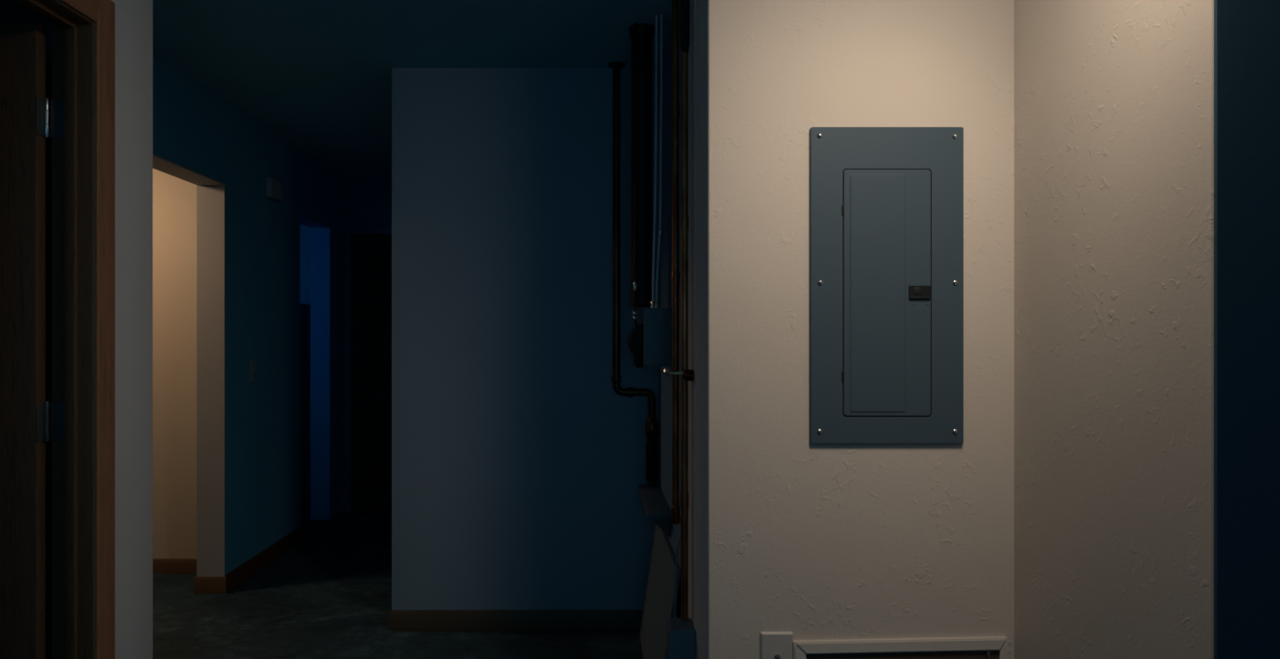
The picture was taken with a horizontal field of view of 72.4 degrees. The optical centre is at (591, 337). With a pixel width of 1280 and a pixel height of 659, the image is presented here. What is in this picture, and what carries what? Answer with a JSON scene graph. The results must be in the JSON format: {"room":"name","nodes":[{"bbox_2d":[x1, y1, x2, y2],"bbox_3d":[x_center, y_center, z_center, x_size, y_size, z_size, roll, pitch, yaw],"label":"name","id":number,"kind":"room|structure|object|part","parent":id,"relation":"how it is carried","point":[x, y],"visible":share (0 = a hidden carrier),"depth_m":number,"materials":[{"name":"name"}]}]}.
{"room":"basement","nodes":[
{"label":"basement","id":0,"kind":"room"},
{"bbox_2d":[0,0,52,658],"bbox_3d":[-2.874,0.050,2.356,3.252,2.440,0.120,0,0,0],"label":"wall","id":1,"kind":"structure","parent":0,"point":[10,11],"depth_m":2.30,"materials":[{"name":"paint"}]},
{"bbox_2d":[0,22,63,658],"bbox_3d":[-1.609,0.272,1.970,0.793,1.973,0.096,0,0,0],"label":"door","id":2,"kind":"structure","parent":1,"relation":"in","point":[24,113],"depth_m":1.98,"materials":[{"name":"brown wood"}]},
{"bbox_2d":[11,0,115,658],"bbox_3d":[-1.193,0.236,1.679,0.110,2.068,0.818,0,0,0],"label":"door frame","id":3,"kind":"structure","parent":1,"relation":"attached to","point":[72,31],"depth_m":2.02,"materials":[{"name":"brown wood"}]},
{"bbox_2d":[111,0,153,658],"bbox_3d":[-1.200,0.050,1.323,0.095,2.440,1.946,0,0,0],"label":"wall","id":4,"kind":"structure","parent":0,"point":[134,18],"depth_m":2.21,"materials":[{"name":"paint"}]},
{"bbox_2d":[153,168,196,558],"bbox_3d":[-3.228,0.050,4.750,2.545,2.440,0.120,0,0,0],"label":"wall","id":5,"kind":"structure","parent":0,"point":[175,199],"depth_m":4.69,"materials":[{"name":"paint"}]},
{"bbox_2d":[153,558,196,574],"bbox_3d":[-2.917,1.230,4.684,1.925,0.080,0.012,0,0,0],"label":"baseboard","id":6,"kind":"structure","parent":5,"relation":"attached to","point":[160,565],"depth_m":4.68,"materials":[{"name":"brown wood"}]},
{"bbox_2d":[153,56,341,575],"bbox_3d":[-1.887,0.050,4.378,0.135,2.440,3.924,0,0,0],"label":"wall","id":7,"kind":"structure","parent":0,"point":[194,129],"depth_m":4.88,"materials":[{"name":"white paint"}]},
{"bbox_2d":[153,154,224,576],"bbox_3d":[-1.887,0.255,3.885,0.137,2.030,0.890,0,0,0],"label":"trim","id":8,"kind":"structure","parent":7,"relation":"attached to","point":[210,193],"depth_m":4.32,"materials":[{"name":"paint"}]},
{"bbox_2d":[192,576,226,594],"bbox_3d":[-1.887,1.228,4.318,0.159,0.084,0.012,0,0,0],"label":"baseboard","id":9,"kind":"object","parent":7,"relation":"attached to","point":[201,585],"visible":1,"depth_m":4.31,"materials":[{"name":"brown wood"}]},
{"bbox_2d":[250,359,255,381],"bbox_3d":[-1.811,0.177,4.680,0.018,0.115,0.070,0,0,0],"label":"light switch","id":10,"kind":"object","parent":7,"relation":"attached to","point":[252,362],"visible":1,"depth_m":4.67,"materials":[{"name":"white plastic"}]},
{"bbox_2d":[224,526,301,593],"bbox_3d":[-1.814,1.226,4.890,0.012,0.088,1.120,0,0,0],"label":"baseboard","id":11,"kind":"structure","parent":7,"relation":"attached to","point":[247,569],"depth_m":4.79,"materials":[{"name":"brown wood"}]},
{"bbox_2d":[264,177,282,201],"bbox_3d":[-1.802,-0.839,4.955,0.036,0.113,0.190,0,0,0],"label":"door chime","id":12,"kind":"object","parent":7,"relation":"attached to","point":[272,187],"visible":1,"depth_m":4.91,"materials":[{"name":"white plastic"}]},
{"bbox_2d":[272,181,280,196],"bbox_3d":[-1.784,-0.839,4.954,0.002,0.067,0.137,0,0,0],"label":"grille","id":13,"kind":"object","parent":12,"relation":"attached to","point":[275,184],"depth_m":4.94,"materials":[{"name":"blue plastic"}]},
{"bbox_2d":[299,224,310,304],"bbox_3d":[-2.550,0.050,7.300,3.900,2.440,0.120,0,0,0],"label":"wall","id":14,"kind":"structure","parent":0,"point":[304,232],"depth_m":7.24,"materials":[{"name":"paint"}]},
{"bbox_2d":[341,176,391,511],"bbox_3d":[-1.270,0.050,6.400,1.340,2.440,0.120,0,0,0],"label":"wall","id":15,"kind":"structure","parent":0,"point":[366,201],"depth_m":6.34,"materials":[{"name":"paint"}]},
{"bbox_2d":[343,225,391,512],"bbox_3d":[-1.365,0.231,6.333,0.876,2.078,0.013,0,0,0],"label":"trim","id":16,"kind":"structure","parent":15,"relation":"attached to","point":[348,231],"depth_m":6.33,"materials":[{"name":"paint"}]},
{"bbox_2d":[353,235,391,510],"bbox_3d":[-1.365,0.258,6.370,0.752,2.004,0.100,0,0,0],"label":"door","id":17,"kind":"structure","parent":15,"relation":"in","point":[372,254],"depth_m":6.38,"materials":[{"name":"brown wood"}]},
{"bbox_3d":[-1.525,-0.480,6.382,0.240,0.260,0.008,0,0,0],"label":"panel","id":18,"kind":"part","parent":17,"relation":"part of","materials":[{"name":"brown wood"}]},
{"bbox_3d":[-1.525,0.050,6.382,0.240,0.600,0.008,0,0,0],"label":"panel","id":19,"kind":"part","parent":17,"relation":"part of","materials":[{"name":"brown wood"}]},
{"bbox_3d":[-1.525,0.790,6.382,0.240,0.600,0.008,0,0,0],"label":"panel","id":20,"kind":"part","parent":17,"relation":"part of","materials":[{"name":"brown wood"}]},
{"bbox_2d":[153,496,643,658],"bbox_3d":[-1.100,1.320,3.900,7.000,0.100,9.000,0,0,0],"label":"floor","id":21,"kind":"structure","parent":0,"point":[329,595],"depth_m":3.94,"materials":[{"name":"concrete"}]},
{"bbox_2d":[639,523,680,658],"bbox_3d":[0.247,1.016,3.285,0.084,0.507,0.910,0,0,0],"label":"leaning board","id":22,"kind":"object","parent":21,"relation":"on","point":[659,593],"visible":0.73,"depth_m":3.24,"materials":[{"name":"grey wood"}]},
{"bbox_2d":[153,0,671,176],"bbox_3d":[-1.100,-1.220,3.900,7.000,0.100,9.000,0,0,0],"label":"ceiling","id":23,"kind":"structure","parent":0,"point":[316,75],"depth_m":3.52,"materials":[{"name":"paint"}]},
{"bbox_2d":[628,23,654,307],"bbox_3d":[0.190,-0.642,3.300,0.098,1.055,0.098,0,0,0],"label":"vent stack","id":24,"kind":"object","parent":23,"relation":"attached to","point":[645,31],"visible":0.88,"depth_m":3.26,"materials":[{"name":"black plastic"}]},
{"bbox_2d":[391,67,659,609],"bbox_3d":[-0.158,0.050,3.840,1.416,2.440,0.120,0,0,0],"label":"wall","id":25,"kind":"structure","parent":0,"point":[519,464],"depth_m":3.78,"materials":[{"name":"paint"}]},
{"bbox_2d":[388,609,642,631],"bbox_3d":[-0.291,1.226,3.774,1.165,0.088,0.012,0,0,0],"label":"baseboard","id":26,"kind":"structure","parent":25,"relation":"attached to","point":[399,620],"depth_m":3.77,"materials":[{"name":"brown wood"}]},
{"bbox_2d":[608,61,659,486],"bbox_3d":[0.180,-0.267,3.735,0.218,1.807,0.072,0,0,0],"label":"drain pipe","id":27,"kind":"object","parent":25,"relation":"attached to","point":[652,427],"visible":1,"depth_m":3.72,"materials":[{"name":"black metal"}]},
{"bbox_2d":[659,0,680,617],"bbox_3d":[0.353,0.050,3.220,0.120,2.440,1.120,0,0,0],"label":"wall","id":28,"kind":"structure","parent":0,"point":[665,251],"depth_m":3.36,"materials":[{"name":"paint"}]},
{"bbox_2d":[627,22,643,367],"bbox_3d":[0.215,-0.527,3.331,0.155,1.285,0.194,0,0,0],"label":"pipe","id":29,"kind":"object","parent":28,"relation":"attached to","point":[635,340],"visible":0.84,"depth_m":3.24,"materials":[{"name":"black plastic"}]},
{"bbox_2d":[638,484,671,538],"bbox_3d":[0.247,0.689,3.459,0.091,0.102,0.643,0,0,0],"label":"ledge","id":30,"kind":"object","parent":28,"relation":"attached to","point":[656,508],"visible":0.89,"depth_m":3.29,"materials":[{"name":"grey concrete"}]},
{"bbox_2d":[643,301,671,366],"bbox_3d":[0.242,-0.013,3.186,0.101,0.236,0.108,0,0,0],"label":"junction box","id":31,"kind":"object","parent":28,"relation":"attached to","point":[657,322],"visible":0.95,"depth_m":3.14,"materials":[{"name":"grey metal"}]},
{"bbox_2d":[651,14,657,301],"bbox_3d":[0.230,-0.650,3.170,0.020,1.039,0.007,0,0,0],"label":"power cable","id":32,"kind":"object","parent":31,"relation":"attached to","point":[656,15],"visible":1,"depth_m":3.17,"materials":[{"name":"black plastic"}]},
{"bbox_2d":[655,14,662,301],"bbox_3d":[0.244,-0.650,3.167,0.025,1.039,0.010,0,0,18],"label":"power cable","id":33,"kind":"object","parent":31,"relation":"attached to","point":[660,228],"visible":1,"depth_m":3.16,"materials":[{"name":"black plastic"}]},
{"bbox_2d":[671,0,680,524],"bbox_3d":[0.271,-0.294,2.720,0.044,1.752,0.027,0,0,0],"label":"copper riser","id":34,"kind":"object","parent":28,"relation":"attached to","point":[675,106],"visible":0.94,"depth_m":2.71,"materials":[{"name":"brown metal"}]},
{"bbox_2d":[688,0,696,630],"bbox_3d":[0.292,0.050,2.549,0.002,2.440,0.218,0,0,0],"label":"trim","id":35,"kind":"structure","parent":28,"relation":"attached to","point":[692,3],"depth_m":2.51,"materials":[{"name":"white"}]},
{"bbox_2d":[707,0,1014,658],"bbox_3d":[0.796,0.050,2.428,1.007,2.440,0.465,0,0,0],"label":"wall","id":36,"kind":"structure","parent":0,"point":[813,542],"depth_m":2.19,"materials":[{"name":"paint"}]},
{"bbox_2d":[667,617,696,658],"bbox_3d":[0.255,1.042,2.483,0.077,0.456,0.115,0,0,0],"label":"box","id":37,"kind":"object","parent":36,"relation":"attached to","point":[681,635],"visible":1,"depth_m":2.43,"materials":[{"name":"grey metal"}]},
{"bbox_2d":[673,537,680,621],"bbox_3d":[0.259,0.701,2.572,0.019,0.226,0.153,0,0,21],"label":"cable","id":38,"kind":"object","parent":37,"relation":"attached to","point":[680,537],"visible":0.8,"depth_m":2.51,"materials":[{"name":"grey metal"}]},
{"bbox_3d":[0.255,0.883,2.434,0.077,0.139,0.008,0,0,0],"label":"lid","id":39,"kind":"part","parent":37,"relation":"part of","materials":[{"name":"blue metal"}]},
{"bbox_2d":[679,0,689,621],"bbox_3d":[0.270,-0.176,2.520,0.029,1.987,0.029,0,0,0],"label":"copper riser","id":40,"kind":"object","parent":36,"relation":"attached to","point":[684,4],"visible":1,"depth_m":2.51,"materials":[{"name":"orange metal"}]},
{"bbox_2d":[663,368,694,382],"bbox_3d":[0.249,0.107,2.492,0.087,0.037,0.038,0,0,0],"label":"valve","id":41,"kind":"object","parent":40,"relation":"attached to","point":[688,374],"visible":1,"depth_m":2.48,"materials":[{"name":"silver metal"}]},
{"bbox_3d":[0.277,0.109,2.490,0.030,0.034,0.034,0,0,0],"label":"knob","id":42,"kind":"part","parent":41,"relation":"part of","materials":[{"name":"black metal"}]},
{"bbox_2d":[696,0,707,658],"bbox_3d":[0.292,0.050,2.317,0.001,2.440,0.227,0,0,0],"label":"trim","id":43,"kind":"structure","parent":36,"relation":"attached to","point":[701,5],"depth_m":2.31,"materials":[{"name":"white"}]},
{"bbox_2d":[760,632,793,658],"bbox_3d":[0.466,0.802,2.184,0.083,0.122,0.022,0,0,0],"label":"cable wall plate","id":44,"kind":"object","parent":36,"relation":"attached to","point":[773,645],"visible":1,"depth_m":2.19,"materials":[{"name":"grey plastic"}]},
{"bbox_2d":[809,127,963,444],"bbox_3d":[0.740,-0.130,2.186,0.384,0.795,0.018,0,0,0],"label":"breaker panel","id":45,"kind":"object","parent":36,"relation":"attached to","point":[886,204],"visible":1,"depth_m":2.19,"materials":[{"name":"grey metal"}]},
{"bbox_3d":[0.740,-0.112,2.187,0.218,0.618,0.010,0,0,0],"label":"door","id":46,"kind":"part","parent":45,"relation":"part of","materials":[{"name":"grey metal"}]},
{"bbox_2d":[793,637,1007,658],"bbox_3d":[0.777,0.949,2.188,0.536,0.382,0.014,-1,0,0],"label":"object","id":47,"kind":"object","parent":36,"relation":"attached to","point":[965,648],"visible":1,"depth_m":2.19,"materials":[{"name":"grey"}]},
{"bbox_3d":[0.525,0.954,2.188,0.031,0.382,0.014,-1,0,0],"label":"frame rail","id":48,"kind":"part","parent":47,"relation":"part of","materials":[{"name":"grey"}]},
{"bbox_3d":[0.783,0.949,2.192,0.490,0.324,0.006,-1,0,0],"label":"hatch door","id":49,"kind":"part","parent":47,"relation":"part of","materials":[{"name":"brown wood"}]},
{"bbox_3d":[1.036,0.944,2.188,0.019,0.382,0.014,-1,0,0],"label":"frame rail","id":50,"kind":"part","parent":47,"relation":"part of","materials":[{"name":"grey"}]},
{"bbox_2d":[1014,0,1214,658],"bbox_3d":[1.123,0.050,1.845,0.120,2.440,0.700,0,0,0],"label":"wall","id":51,"kind":"structure","parent":0,"point":[1114,99],"depth_m":1.78,"materials":[{"name":"paint"}]},
{"bbox_2d":[1214,0,1279,658],"bbox_3d":[1.683,0.050,1.491,1.234,2.440,0.008,0,0,0],"label":"wall","id":52,"kind":"structure","parent":0,"point":[1246,32],"depth_m":1.49,"materials":[{"name":"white paint"}]}
]}

